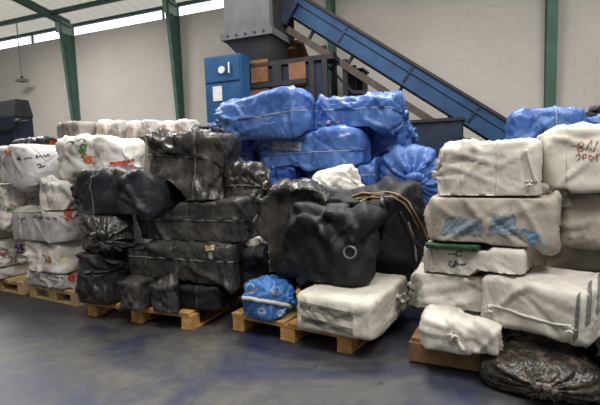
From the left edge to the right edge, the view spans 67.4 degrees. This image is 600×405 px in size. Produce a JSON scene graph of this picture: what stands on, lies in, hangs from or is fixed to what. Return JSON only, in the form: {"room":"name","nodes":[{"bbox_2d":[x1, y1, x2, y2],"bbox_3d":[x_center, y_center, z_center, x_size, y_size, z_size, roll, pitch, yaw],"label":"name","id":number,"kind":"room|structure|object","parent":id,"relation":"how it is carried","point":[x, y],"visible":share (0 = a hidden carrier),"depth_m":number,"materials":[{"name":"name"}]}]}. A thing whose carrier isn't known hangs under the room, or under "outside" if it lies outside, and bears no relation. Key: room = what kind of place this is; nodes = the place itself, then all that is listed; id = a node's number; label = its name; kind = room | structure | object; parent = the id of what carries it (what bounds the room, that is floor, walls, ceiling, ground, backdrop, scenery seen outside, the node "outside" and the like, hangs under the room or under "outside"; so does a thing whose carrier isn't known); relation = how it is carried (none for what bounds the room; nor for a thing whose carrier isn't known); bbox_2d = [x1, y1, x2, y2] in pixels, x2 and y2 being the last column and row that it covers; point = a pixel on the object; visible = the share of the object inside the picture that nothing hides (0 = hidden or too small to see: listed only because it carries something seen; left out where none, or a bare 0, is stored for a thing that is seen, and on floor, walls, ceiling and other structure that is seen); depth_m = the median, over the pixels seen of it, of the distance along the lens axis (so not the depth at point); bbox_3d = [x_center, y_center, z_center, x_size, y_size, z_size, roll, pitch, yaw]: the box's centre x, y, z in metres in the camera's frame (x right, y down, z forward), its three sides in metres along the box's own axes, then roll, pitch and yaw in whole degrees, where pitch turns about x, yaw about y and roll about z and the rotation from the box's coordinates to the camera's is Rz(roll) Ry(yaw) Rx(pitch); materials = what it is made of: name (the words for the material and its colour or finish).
{"room":"waste facility","nodes":[
{"label":"waste facility","id":0,"kind":"room"},
{"bbox_2d":[0,0,188,37],"bbox_3d":[-4.166,-5.512,1.014,36.000,1.564,23.351,0,5,22],"label":"ceiling","id":1,"kind":"structure","parent":0,"point":[9,9],"depth_m":13.95,"materials":[{"name":"beige"}]},
{"bbox_2d":[15,23,28,82],"bbox_3d":[-9.243,-4.963,14.832,0.340,1.937,0.240,0,5,22],"label":"hanging lamp","id":2,"kind":"object","parent":1,"relation":"hanging from","point":[21,79],"visible":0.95,"depth_m":14.84,"materials":[{"name":"grey metal"}]},
{"bbox_2d":[0,0,122,26],"bbox_3d":[-3.460,-5.832,12.147,27.000,0.140,0.107,0,5,22],"label":"beam","id":3,"kind":"structure","parent":1,"relation":"attached to","point":[96,2],"depth_m":13.65,"materials":[{"name":"green metal"}]},
{"bbox_2d":[0,0,599,140],"bbox_3d":[0.693,-2.565,11.755,35.000,5.670,0.253,0,5,22],"label":"wall","id":4,"kind":"structure","parent":0,"point":[492,51],"depth_m":10.91,"materials":[{"name":"white paint"}]},
{"bbox_2d":[0,0,222,49],"bbox_3d":[0.585,-5.596,11.485,35.000,0.420,0.124,0,5,22],"label":"window","id":5,"kind":"structure","parent":4,"relation":"in","point":[190,2],"depth_m":14.07,"materials":[{"name":"white glass"}]},
{"bbox_2d":[0,284,599,404],"bbox_3d":[0.031,0.889,5.097,80.000,0.001,70.000,-2,5,0],"label":"floor","id":6,"kind":"structure","parent":0,"point":[52,353],"depth_m":2.98,"materials":[{"name":"paint"}]},
{"bbox_2d":[0,273,29,294],"bbox_3d":[-3.214,0.888,5.521,1.006,0.148,0.916,1,6,30],"label":"pallet","id":7,"kind":"object","parent":6,"relation":"on","point":[5,283],"visible":0.16,"depth_m":5.02,"materials":[{"name":"brown wood"}]},
{"bbox_2d":[0,262,29,278],"bbox_3d":[-3.488,0.747,5.226,0.509,0.199,0.529,1,6,30],"label":"bale","id":8,"kind":"object","parent":7,"relation":"on","point":[17,269],"visible":0.61,"depth_m":5.14,"materials":[{"name":"grey plastic"}]},
{"bbox_2d":[0,236,27,267],"bbox_3d":[-3.315,0.560,5.137,0.338,0.346,0.582,1,6,30],"label":"sack","id":9,"kind":"object","parent":8,"relation":"on","point":[11,251],"visible":0.79,"depth_m":5.07,"materials":[{"name":"white plastic"}]},
{"bbox_2d":[0,229,12,237],"bbox_3d":[-3.365,0.256,5.125,0.270,0.274,0.492,1,6,30],"label":"sack","id":10,"kind":"object","parent":9,"relation":"on","point":[3,234],"visible":0.3,"depth_m":5.03,"materials":[{"name":"brown"}]},
{"bbox_2d":[0,183,39,231],"bbox_3d":[-3.154,0.021,5.064,0.520,0.566,0.547,1,6,30],"label":"sack","id":11,"kind":"object","parent":10,"relation":"on","point":[11,199],"visible":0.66,"depth_m":4.85,"materials":[{"name":"white plastic"}]},
{"bbox_2d":[0,143,67,192],"bbox_3d":[-2.914,-0.379,4.925,0.650,0.524,0.583,1,6,30],"label":"bale","id":12,"kind":"object","parent":11,"relation":"on","point":[22,166],"visible":0.77,"depth_m":4.67},
{"bbox_2d":[0,99,33,145],"bbox_3d":[-6.379,-0.776,9.970,1.831,2.910,0.539,0,5,22],"label":"machine","id":13,"kind":"object","parent":6,"relation":"on","point":[16,116],"visible":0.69,"depth_m":9.68,"materials":[{"name":"blue metal"}]},
{"bbox_2d":[28,284,86,306],"bbox_3d":[-2.292,0.898,5.047,0.836,0.148,1.016,1,6,30],"label":"pallet","id":14,"kind":"object","parent":6,"relation":"on","point":[36,291],"visible":0.29,"depth_m":4.61,"materials":[{"name":"brown wood"}]},
{"bbox_2d":[24,270,78,289],"bbox_3d":[-2.503,0.781,4.805,0.739,0.174,0.541,1,6,30],"label":"bale","id":15,"kind":"object","parent":14,"relation":"on","point":[66,280],"visible":0.49,"depth_m":4.54,"materials":[{"name":"grey plastic"}]},
{"bbox_2d":[22,239,84,273],"bbox_3d":[-2.520,0.531,4.811,0.721,0.313,0.624,1,6,30],"label":"sack","id":16,"kind":"object","parent":15,"relation":"on","point":[55,257],"visible":0.63,"depth_m":4.55,"materials":[{"name":"white plastic"}]},
{"bbox_2d":[42,255,50,262],"bbox_3d":[-2.552,0.575,4.531,0.224,0.089,0.022,2,6,36],"label":"print","id":17,"kind":"object","parent":16,"relation":"attached to","point":[45,258],"depth_m":4.52},
{"bbox_2d":[11,205,86,242],"bbox_3d":[-2.570,0.221,4.765,0.870,0.409,0.532,1,6,30],"label":"bale","id":18,"kind":"object","parent":16,"relation":"on","point":[30,223],"visible":0.74,"depth_m":4.51,"materials":[{"name":"grey plastic"}]},
{"bbox_2d":[38,175,77,209],"bbox_3d":[-2.414,-0.098,4.718,0.498,0.405,0.569,1,6,30],"label":"sack","id":19,"kind":"object","parent":18,"relation":"on","point":[54,194],"visible":0.59,"depth_m":4.49,"materials":[{"name":"white plastic"}]},
{"bbox_2d":[55,133,145,178],"bbox_3d":[-2.071,-0.435,4.675,0.972,0.557,0.645,1,6,30],"label":"bag","id":20,"kind":"object","parent":19,"relation":"on","point":[79,152],"visible":0.7,"depth_m":4.41,"materials":[{"name":"white plastic"}]},
{"bbox_2d":[76,144,86,155],"bbox_3d":[-2.132,-0.510,4.383,0.156,0.114,0.018,0,5,23],"label":"print","id":21,"kind":"object","parent":20,"relation":"on","point":[81,149],"depth_m":4.38},
{"bbox_2d":[80,154,95,163],"bbox_3d":[-2.059,-0.424,4.362,0.214,0.108,0.022,0,5,20],"label":"print","id":22,"kind":"object","parent":20,"relation":"attached to","point":[84,158],"depth_m":4.36},
{"bbox_2d":[109,159,135,166],"bbox_3d":[-1.894,-0.359,4.463,0.438,0.147,0.346,1,6,30],"label":"print","id":23,"kind":"object","parent":20,"relation":"attached to","point":[116,162],"depth_m":4.36},
{"bbox_2d":[62,209,74,220],"bbox_3d":[-2.380,0.126,4.642,0.120,0.101,0.480,-5,6,-28],"label":"print","id":24,"kind":"object","parent":18,"relation":"attached to","point":[67,215],"depth_m":4.46},
{"bbox_2d":[52,254,69,263],"bbox_3d":[-2.385,0.565,4.497,0.166,0.118,0.035,-4,5,-19],"label":"print","id":25,"kind":"object","parent":16,"relation":"attached to","point":[56,258],"depth_m":4.49,"materials":[{"name":"beige plastic"}]},
{"bbox_2d":[67,272,76,281],"bbox_3d":[-2.306,0.756,4.562,0.089,0.094,0.109,-4,6,-25],"label":"print","id":26,"kind":"object","parent":15,"relation":"attached to","point":[71,277],"depth_m":4.54},
{"bbox_2d":[55,19,80,120],"bbox_3d":[-7.363,-2.715,14.505,0.110,6.050,0.629,0,5,22],"label":"steel column","id":27,"kind":"structure","parent":6,"relation":"on","point":[66,34],"depth_m":14.45,"materials":[{"name":"green metal"}]},
{"bbox_2d":[12,0,71,27],"bbox_3d":[-8.387,-5.885,11.958,0.141,1.078,5.334,0,5,22],"label":"rafter","id":28,"kind":"object","parent":27,"relation":"on","point":[29,4],"visible":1,"depth_m":13.48,"materials":[{"name":"green paint"}]},
{"bbox_2d":[54,136,151,242],"bbox_3d":[-2.428,-0.091,7.084,2.529,1.776,1.140,0,6,25],"label":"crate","id":29,"kind":"object","parent":6,"relation":"on","point":[147,162],"visible":0.04,"depth_m":6.29,"materials":[{"name":"plastic"}]},
{"bbox_2d":[57,120,96,138],"bbox_3d":[-3.674,-1.108,7.485,0.571,0.479,0.487,0,6,25],"label":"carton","id":30,"kind":"object","parent":29,"relation":"on","point":[70,128],"visible":0.5,"depth_m":7.29,"materials":[{"name":"white plastic"}]},
{"bbox_2d":[96,119,113,134],"bbox_3d":[-3.181,-1.187,7.484,0.238,0.384,0.362,0,6,25],"label":"pack","id":31,"kind":"object","parent":29,"relation":"on","point":[103,126],"visible":0.34,"depth_m":7.34},
{"bbox_2d":[111,119,127,137],"bbox_3d":[-2.892,-1.173,7.365,0.238,0.355,0.372,0,6,25],"label":"pack","id":32,"kind":"object","parent":29,"relation":"on","point":[118,127],"visible":0.36,"depth_m":7.22},
{"bbox_2d":[125,120,140,137],"bbox_3d":[-2.612,-1.157,7.241,0.240,0.326,0.371,0,6,25],"label":"pack","id":33,"kind":"object","parent":29,"relation":"on","point":[132,129],"visible":0.41,"depth_m":7.09},
{"bbox_2d":[140,119,159,135],"bbox_3d":[-2.328,-1.151,7.120,0.245,0.316,0.374,0,6,25],"label":"pack","id":34,"kind":"object","parent":29,"relation":"on","point":[147,126],"visible":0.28,"depth_m":6.97},
{"bbox_2d":[157,120,175,130],"bbox_3d":[-2.034,-1.136,7.002,0.247,0.286,0.376,0,6,25],"label":"pack","id":35,"kind":"object","parent":29,"relation":"on","point":[168,124],"visible":0.26,"depth_m":6.87},
{"bbox_2d":[174,118,199,132],"bbox_3d":[-1.718,-1.138,6.875,0.287,0.290,0.361,0,6,25],"label":"pack","id":36,"kind":"object","parent":29,"relation":"on","point":[184,124],"visible":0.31,"depth_m":6.73},
{"bbox_2d":[87,296,241,330],"bbox_3d":[-1.212,0.921,4.346,1.180,0.148,1.016,0,5,24],"label":"pallet","id":37,"kind":"object","parent":6,"relation":"on","point":[191,320],"visible":0.26,"depth_m":3.90,"materials":[{"name":"brown wood"}]},
{"bbox_2d":[75,268,129,304],"bbox_3d":[-1.731,0.725,4.176,0.433,0.299,0.615,0,5,23],"label":"bag","id":38,"kind":"object","parent":37,"relation":"on","point":[91,288],"visible":0.43,"depth_m":3.93,"materials":[{"name":"black plastic"}]},
{"bbox_2d":[75,243,143,273],"bbox_3d":[-1.748,0.542,4.232,0.486,0.230,0.682,0,5,23],"label":"bag","id":39,"kind":"object","parent":38,"relation":"on","point":[89,262],"visible":0.61,"depth_m":3.99,"materials":[{"name":"black plastic"}]},
{"bbox_2d":[79,214,145,252],"bbox_3d":[-1.746,0.285,4.140,0.517,0.401,0.788,-3,5,-8],"label":"bag","id":40,"kind":"object","parent":39,"relation":"on","point":[100,232],"visible":0.84,"depth_m":3.95,"materials":[{"name":"grey plastic"}]},
{"bbox_2d":[70,165,183,221],"bbox_3d":[-1.678,-0.099,4.203,1.192,0.507,0.656,0,5,23],"label":"bag","id":41,"kind":"object","parent":40,"relation":"on","point":[108,189],"visible":0.96,"depth_m":3.91,"materials":[{"name":"grey plastic"}]},
{"bbox_2d":[116,274,158,310],"bbox_3d":[-1.322,0.738,4.007,0.281,0.272,0.695,0,5,23],"label":"bag","id":42,"kind":"object","parent":37,"relation":"on","point":[135,293],"visible":0.54,"depth_m":3.73,"materials":[{"name":"black plastic"}]},
{"bbox_2d":[150,273,191,313],"bbox_3d":[-1.042,0.712,3.910,0.276,0.322,0.679,-1,5,14],"label":"bag","id":43,"kind":"object","parent":37,"relation":"on","point":[165,293],"visible":0.49,"depth_m":3.64,"materials":[{"name":"black plastic"}]},
{"bbox_2d":[178,282,243,310],"bbox_3d":[-0.704,0.722,4.069,0.414,0.250,0.865,0,5,23],"label":"bag","id":44,"kind":"object","parent":37,"relation":"on","point":[192,295],"visible":0.46,"depth_m":3.70,"materials":[{"name":"black plastic"}]},
{"bbox_2d":[127,240,248,295],"bbox_3d":[-0.966,0.518,4.083,1.145,0.452,0.623,0,5,23],"label":"bale","id":45,"kind":"object","parent":44,"relation":"on","point":[208,262],"visible":0.73,"depth_m":3.79,"materials":[{"name":"black plastic"}]},
{"bbox_2d":[136,196,258,242],"bbox_3d":[-0.931,0.155,4.161,1.194,0.438,0.614,0,5,23],"label":"bale","id":46,"kind":"object","parent":45,"relation":"on","point":[232,219],"visible":0.77,"depth_m":3.84,"materials":[{"name":"black plastic"}]},
{"bbox_2d":[144,126,242,200],"bbox_3d":[-0.981,-0.344,4.162,0.888,0.709,0.789,0,5,23],"label":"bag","id":47,"kind":"object","parent":46,"relation":"on","point":[195,159],"visible":0.88,"depth_m":3.88,"materials":[{"name":"grey plastic"}]},
{"bbox_2d":[194,124,225,133],"bbox_3d":[-0.913,-0.626,4.556,0.286,0.327,0.333,0,5,23],"label":"bag","id":48,"kind":"object","parent":47,"relation":"on","point":[213,129],"visible":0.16,"depth_m":4.45,"materials":[{"name":"black plastic"}]},
{"bbox_2d":[224,159,271,199],"bbox_3d":[-0.487,-0.159,4.259,0.424,0.506,0.507,0,5,23],"label":"bale","id":49,"kind":"object","parent":46,"relation":"on","point":[252,179],"visible":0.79,"depth_m":4.08,"materials":[{"name":"grey plastic"}]},
{"bbox_2d":[241,235,266,245],"bbox_3d":[-0.414,0.351,4.068,0.266,0.168,0.337,1,6,30],"label":"sack","id":50,"kind":"object","parent":45,"relation":"on","point":[255,240],"visible":0.53,"depth_m":3.92,"materials":[{"name":"white plastic"}]},
{"bbox_2d":[162,0,184,119],"bbox_3d":[-3.565,-2.714,12.977,0.110,6.050,0.629,0,5,22],"label":"steel column","id":51,"kind":"structure","parent":6,"relation":"on","point":[171,12],"depth_m":12.93,"materials":[{"name":"green metal"}]},
{"bbox_2d":[204,53,250,159],"bbox_3d":[-1.390,-1.116,8.863,0.812,3.434,0.432,0,5,22],"label":"tall cabinet","id":52,"kind":"object","parent":6,"relation":"on","point":[227,77],"visible":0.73,"depth_m":8.63,"materials":[{"name":"blue metal"}]},
{"bbox_2d":[249,53,339,166],"bbox_3d":[-0.183,-1.131,8.919,1.966,3.370,0.450,0,5,22],"label":"frame","id":53,"kind":"object","parent":6,"relation":"on","point":[309,73],"visible":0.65,"depth_m":8.54,"materials":[{"name":"grey metal"}]},
{"bbox_2d":[220,0,307,63],"bbox_3d":[-0.668,-3.706,9.255,1.322,1.921,1.625,0,5,22],"label":"hopper","id":54,"kind":"object","parent":53,"relation":"on","point":[255,29],"visible":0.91,"depth_m":8.71,"materials":[{"name":"grey metal"}]},
{"bbox_2d":[232,287,367,354],"bbox_3d":[0.144,0.925,3.763,1.063,0.148,0.936,1,6,31],"label":"pallet","id":55,"kind":"object","parent":6,"relation":"on","point":[289,332],"visible":0.27,"depth_m":3.39,"materials":[{"name":"brown wood"}]},
{"bbox_2d":[241,274,296,320],"bbox_3d":[-0.235,0.717,3.530,0.403,0.312,0.432,1,6,30],"label":"bag","id":56,"kind":"object","parent":55,"relation":"on","point":[268,298],"visible":1,"depth_m":3.40,"materials":[{"name":"blue plastic"}]},
{"bbox_2d":[246,283,257,293],"bbox_3d":[-0.370,0.653,3.417,0.042,0.081,0.133,-5,6,-33],"label":"print","id":57,"kind":"object","parent":56,"relation":"on","point":[251,288],"depth_m":3.41},
{"bbox_2d":[258,307,265,314],"bbox_3d":[-0.288,0.814,3.360,0.073,0.063,0.024,0,5,24],"label":"print","id":58,"kind":"object","parent":56,"relation":"attached to","point":[261,310],"depth_m":3.36},
{"bbox_2d":[271,286,281,294],"bbox_3d":[-0.177,0.657,3.378,0.041,0.072,0.110,1,6,30],"label":"print","id":59,"kind":"object","parent":56,"relation":"on","point":[275,290],"depth_m":3.36},
{"bbox_2d":[277,310,285,316],"bbox_3d":[-0.130,0.842,3.406,0.037,0.070,0.084,2,6,39],"label":"print","id":60,"kind":"object","parent":56,"relation":"attached to","point":[280,313],"depth_m":3.39},
{"bbox_2d":[241,243,296,294],"bbox_3d":[-0.268,0.586,3.936,0.365,0.515,0.548,1,6,30],"label":"bag","id":61,"kind":"object","parent":55,"relation":"on","point":[255,262],"visible":0.35,"depth_m":3.75,"materials":[{"name":"black plastic"}]},
{"bbox_2d":[256,177,331,287],"bbox_3d":[-0.009,0.268,3.769,0.641,0.956,0.505,1,6,30],"label":"bag","id":62,"kind":"object","parent":61,"relation":"on","point":[272,210],"visible":0.43,"depth_m":3.69,"materials":[{"name":"grey plastic"}]},
{"bbox_2d":[297,272,411,340],"bbox_3d":[0.442,0.726,3.361,0.696,0.276,0.825,1,6,30],"label":"bale","id":63,"kind":"object","parent":55,"relation":"on","point":[364,312],"visible":0.88,"depth_m":3.09},
{"bbox_2d":[276,201,386,286],"bbox_3d":[0.222,0.342,3.467,0.870,0.719,0.474,1,6,30],"label":"bag","id":64,"kind":"object","parent":63,"relation":"on","point":[331,243],"visible":1,"depth_m":3.30,"materials":[{"name":"black plastic"}]},
{"bbox_2d":[299,175,429,290],"bbox_3d":[0.578,0.288,3.969,1.112,1.032,0.975,1,6,30],"label":"holdall","id":65,"kind":"object","parent":55,"relation":"on","point":[403,237],"visible":0.47,"depth_m":3.55,"materials":[{"name":"black fabric"}]},
{"bbox_2d":[312,164,364,189],"bbox_3d":[0.363,-0.190,4.258,0.536,0.345,0.430,1,6,30],"label":"sack","id":66,"kind":"object","parent":65,"relation":"on","point":[345,176],"visible":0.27,"depth_m":4.12,"materials":[{"name":"white plastic"}]},
{"bbox_2d":[326,0,337,97],"bbox_3d":[0.801,-2.713,11.221,0.110,6.050,0.629,0,5,22],"label":"steel column","id":67,"kind":"structure","parent":6,"relation":"on","point":[330,4],"depth_m":11.20,"materials":[{"name":"green metal"}]},
{"bbox_2d":[348,68,368,128],"bbox_3d":[1.266,-1.211,9.849,0.449,3.266,0.540,0,5,22],"label":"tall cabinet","id":68,"kind":"object","parent":6,"relation":"on","point":[361,85],"visible":0.13,"depth_m":9.52,"materials":[{"name":"metal"}]},
{"bbox_2d":[281,0,506,140],"bbox_3d":[1.572,-2.095,8.759,5.016,5.195,0.920,0,5,22],"label":"conveyor","id":69,"kind":"object","parent":6,"relation":"on","point":[480,119],"visible":0.49,"depth_m":8.36,"materials":[{"name":"blue metal"}]},
{"bbox_2d":[410,117,464,157],"bbox_3d":[2.264,-0.413,7.742,1.073,1.976,0.660,0,5,22],"label":"bin","id":70,"kind":"object","parent":6,"relation":"on","point":[433,133],"visible":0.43,"depth_m":7.35,"materials":[{"name":"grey metal"}]},
{"bbox_2d":[408,325,521,371],"bbox_3d":[1.241,0.922,3.269,0.680,0.163,1.036,0,6,26],"label":"pallet","id":71,"kind":"object","parent":6,"relation":"on","point":[417,352],"visible":0.18,"depth_m":2.87,"materials":[{"name":"brown wood"}]},
{"bbox_2d":[407,287,420,309],"bbox_3d":[0.920,0.745,3.710,0.303,0.156,0.398,1,6,30],"label":"bag","id":72,"kind":"object","parent":71,"relation":"on","point":[412,302],"visible":0.12,"depth_m":3.60,"materials":[{"name":"white plastic"}]},
{"bbox_2d":[407,256,492,311],"bbox_3d":[1.118,0.631,3.220,0.689,0.441,0.568,0,5,23],"label":"bale","id":73,"kind":"object","parent":71,"relation":"on","point":[436,288],"visible":0.52,"depth_m":3.01},
{"bbox_2d":[424,243,536,275],"bbox_3d":[1.225,0.359,3.077,0.671,0.192,0.501,1,6,35],"label":"bale","id":74,"kind":"object","parent":73,"relation":"on","point":[512,260],"visible":0.76,"depth_m":2.88},
{"bbox_2d":[425,239,485,250],"bbox_3d":[1.093,0.268,3.096,0.358,0.046,0.468,1,6,32],"label":"sack","id":75,"kind":"object","parent":74,"relation":"on","point":[433,244],"visible":0.48,"depth_m":2.93,"materials":[{"name":"green plastic"}]},
{"bbox_2d":[424,190,561,255],"bbox_3d":[1.294,0.114,3.064,0.847,0.412,0.596,1,6,28],"label":"bale","id":76,"kind":"object","parent":74,"relation":"on","point":[516,221],"visible":0.87,"depth_m":2.80},
{"bbox_2d":[440,216,481,234],"bbox_3d":[1.032,0.149,2.894,0.265,0.125,0.034,1,6,30],"label":"print","id":77,"kind":"object","parent":76,"relation":"attached to","point":[449,225],"depth_m":2.89},
{"bbox_2d":[431,137,542,195],"bbox_3d":[1.247,-0.246,3.038,0.716,0.372,0.537,1,6,31],"label":"bale","id":78,"kind":"object","parent":76,"relation":"on","point":[513,167],"visible":1,"depth_m":2.80},
{"bbox_2d":[487,213,521,235],"bbox_3d":[1.255,0.136,2.774,0.204,0.141,0.033,1,6,28],"label":"print","id":79,"kind":"object","parent":76,"relation":"attached to","point":[498,224],"depth_m":2.77},
{"bbox_2d":[521,228,545,245],"bbox_3d":[1.403,0.208,2.707,0.140,0.106,0.029,1,6,28],"label":"print","id":80,"kind":"object","parent":76,"relation":"attached to","point":[529,236],"depth_m":2.71},
{"bbox_2d":[418,304,504,355],"bbox_3d":[1.031,0.758,2.866,0.503,0.223,0.586,0,6,26],"label":"bale","id":81,"kind":"object","parent":71,"relation":"on","point":[442,327],"visible":0.88,"depth_m":2.65},
{"bbox_2d":[480,265,599,347],"bbox_3d":[1.534,0.607,2.790,0.626,0.361,0.631,-6,7,-42],"label":"bale","id":82,"kind":"object","parent":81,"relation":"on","point":[562,305],"visible":0.94,"depth_m":2.60},
{"bbox_2d":[479,332,599,404],"bbox_3d":[1.375,0.946,2.614,0.628,0.202,0.614,0,5,24],"label":"bag","id":83,"kind":"object","parent":6,"relation":"on","point":[541,367],"visible":0.91,"depth_m":2.47,"materials":[{"name":"black plastic"}]},
{"bbox_2d":[544,0,558,107],"bbox_3d":[5.266,-2.711,9.425,0.200,6.050,0.629,0,5,22],"label":"steel column","id":84,"kind":"structure","parent":6,"relation":"on","point":[551,6],"depth_m":9.40,"materials":[{"name":"green metal"}]},
{"bbox_2d":[522,270,599,334],"bbox_3d":[2.050,0.709,3.374,0.803,0.505,0.604,0,5,23],"label":"bale","id":85,"kind":"object","parent":6,"relation":"on","point":[524,332],"visible":0.02,"depth_m":3.28},
{"bbox_2d":[534,247,599,270],"bbox_3d":[2.080,0.265,3.330,0.745,0.378,0.560,0,5,23],"label":"bag","id":86,"kind":"object","parent":85,"relation":"on","point":[572,259],"visible":0.36,"depth_m":3.14,"materials":[{"name":"white plastic"}]},
{"bbox_2d":[548,186,599,250],"bbox_3d":[1.986,0.058,3.110,0.578,0.482,0.587,0,5,23],"label":"bale","id":87,"kind":"object","parent":86,"relation":"on","point":[579,227],"visible":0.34,"depth_m":2.90},
{"bbox_2d":[536,121,599,193],"bbox_3d":[1.906,-0.308,2.998,0.623,0.462,0.592,0,5,23],"label":"bale","id":88,"kind":"object","parent":87,"relation":"on","point":[571,153],"visible":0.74,"depth_m":2.80,"materials":[{"name":"white plastic"}]},
{"bbox_2d":[586,337,599,368],"bbox_3d":[1.789,0.865,2.565,0.316,0.354,0.600,0,5,18],"label":"bag","id":89,"kind":"object","parent":6,"relation":"on","point":[594,349],"visible":0.29,"depth_m":2.54,"materials":[{"name":"black plastic"}]},
{"bbox_3d":[-4.390,-0.093,7.894,1.093,1.774,0.940,0,6,25],"label":"crate","id":90,"kind":"object","parent":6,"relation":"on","visible":0},
{"bbox_2d":[11,135,56,144],"bbox_3d":[-4.572,-1.058,7.750,0.850,0.180,0.381,0,6,25],"label":"bundle","id":91,"kind":"object","parent":90,"relation":"on","point":[43,139],"visible":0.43,"depth_m":7.57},
{"bbox_3d":[2.388,0.650,4.200,1.059,0.455,0.704,0,5,23],"label":"bale","id":92,"kind":"object","parent":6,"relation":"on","visible":0},
{"bbox_3d":[2.373,0.165,4.148,1.016,0.511,0.702,0,5,23],"label":"bale","id":93,"kind":"object","parent":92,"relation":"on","visible":0},
{"bbox_2d":[541,182,547,189],"bbox_3d":[2.360,-0.341,4.106,0.991,0.495,0.683,0,5,23],"label":"bale","id":94,"kind":"object","parent":93,"relation":"on","point":[544,185],"visible":0.02,"depth_m":3.88},
{"bbox_2d":[505,105,586,139],"bbox_3d":[2.178,-0.680,4.035,0.636,0.355,0.614,0,5,23],"label":"bag","id":95,"kind":"object","parent":94,"relation":"on","point":[524,122],"visible":0.54,"depth_m":3.83,"materials":[{"name":"blue plastic"}]},
{"bbox_2d":[587,114,599,123],"bbox_3d":[2.602,-0.658,3.927,0.249,0.221,0.509,0,5,23],"label":"bag","id":96,"kind":"object","parent":94,"relation":"on","point":[595,119],"visible":0.14,"depth_m":3.75,"materials":[{"name":"blue plastic"}]},
{"bbox_2d":[587,105,599,116],"bbox_3d":[2.688,-0.796,4.019,0.297,0.178,0.290,0,5,23],"label":"bag","id":97,"kind":"object","parent":96,"relation":"on","point":[593,110],"visible":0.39,"depth_m":3.97,"materials":[{"name":"black plastic"}]},
{"bbox_3d":[-0.146,0.525,5.255,1.192,0.398,0.738,0,6,25],"label":"bag","id":98,"kind":"object","parent":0,"visible":0},
{"bbox_3d":[-0.140,0.116,5.183,1.139,0.494,0.732,0,6,25],"label":"bag","id":99,"kind":"object","parent":98,"relation":"on","visible":0},
{"bbox_2d":[239,139,261,161],"bbox_3d":[-0.562,-0.560,5.309,0.312,0.613,0.665,0,6,25],"label":"bag","id":100,"kind":"object","parent":99,"relation":"on","point":[249,147],"visible":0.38,"depth_m":5.07,"materials":[{"name":"blue plastic"}]},
{"bbox_2d":[268,165,305,186],"bbox_3d":[-0.223,-0.217,5.069,0.592,0.413,0.629,0,6,25],"label":"bag","id":101,"kind":"object","parent":99,"relation":"on","point":[278,172],"visible":0.21,"depth_m":4.79,"materials":[{"name":"blue plastic"}]},
{"bbox_3d":[1.067,0.490,5.055,1.277,0.418,0.738,0,6,25],"label":"bag","id":102,"kind":"object","parent":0,"visible":0},
{"bbox_3d":[1.008,0.122,4.986,1.200,0.464,0.752,0,6,25],"label":"bag","id":103,"kind":"object","parent":102,"relation":"on","visible":0},
{"bbox_2d":[306,157,381,185],"bbox_3d":[0.486,-0.191,4.909,0.834,0.579,0.634,0,6,25],"label":"bag","id":104,"kind":"object","parent":103,"relation":"on","point":[369,173],"visible":0.12,"depth_m":4.52,"materials":[{"name":"blue plastic"}]},
{"bbox_2d":[256,124,370,171],"bbox_3d":[0.128,-0.579,4.925,1.314,0.477,0.631,0,6,25],"label":"bag","id":105,"kind":"object","parent":104,"relation":"on","point":[324,148],"visible":0.87,"depth_m":4.61,"materials":[{"name":"blue plastic"}]},
{"bbox_2d":[207,85,314,140],"bbox_3d":[-0.455,-0.911,4.941,1.332,0.612,0.622,0,5,21],"label":"bag","id":106,"kind":"object","parent":105,"relation":"on","point":[283,112],"visible":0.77,"depth_m":4.62,"materials":[{"name":"blue plastic"}]},
{"bbox_2d":[313,90,408,136],"bbox_3d":[0.654,-0.943,4.883,1.061,0.515,0.647,0,6,25],"label":"bag","id":107,"kind":"object","parent":105,"relation":"on","point":[386,113],"visible":0.85,"depth_m":4.61,"materials":[{"name":"blue plastic"}]},
{"bbox_2d":[379,144,437,205],"bbox_3d":[1.144,-0.239,4.557,0.669,0.709,0.760,-1,5,10],"label":"bag","id":108,"kind":"object","parent":103,"relation":"on","point":[413,162],"visible":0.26,"depth_m":4.41,"materials":[{"name":"blue plastic"}]},
{"bbox_2d":[361,119,419,160],"bbox_3d":[1.019,-0.709,5.090,0.645,0.566,0.626,0,6,25],"label":"bag","id":109,"kind":"object","parent":108,"relation":"on","point":[381,145],"visible":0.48,"depth_m":4.88,"materials":[{"name":"blue plastic"}]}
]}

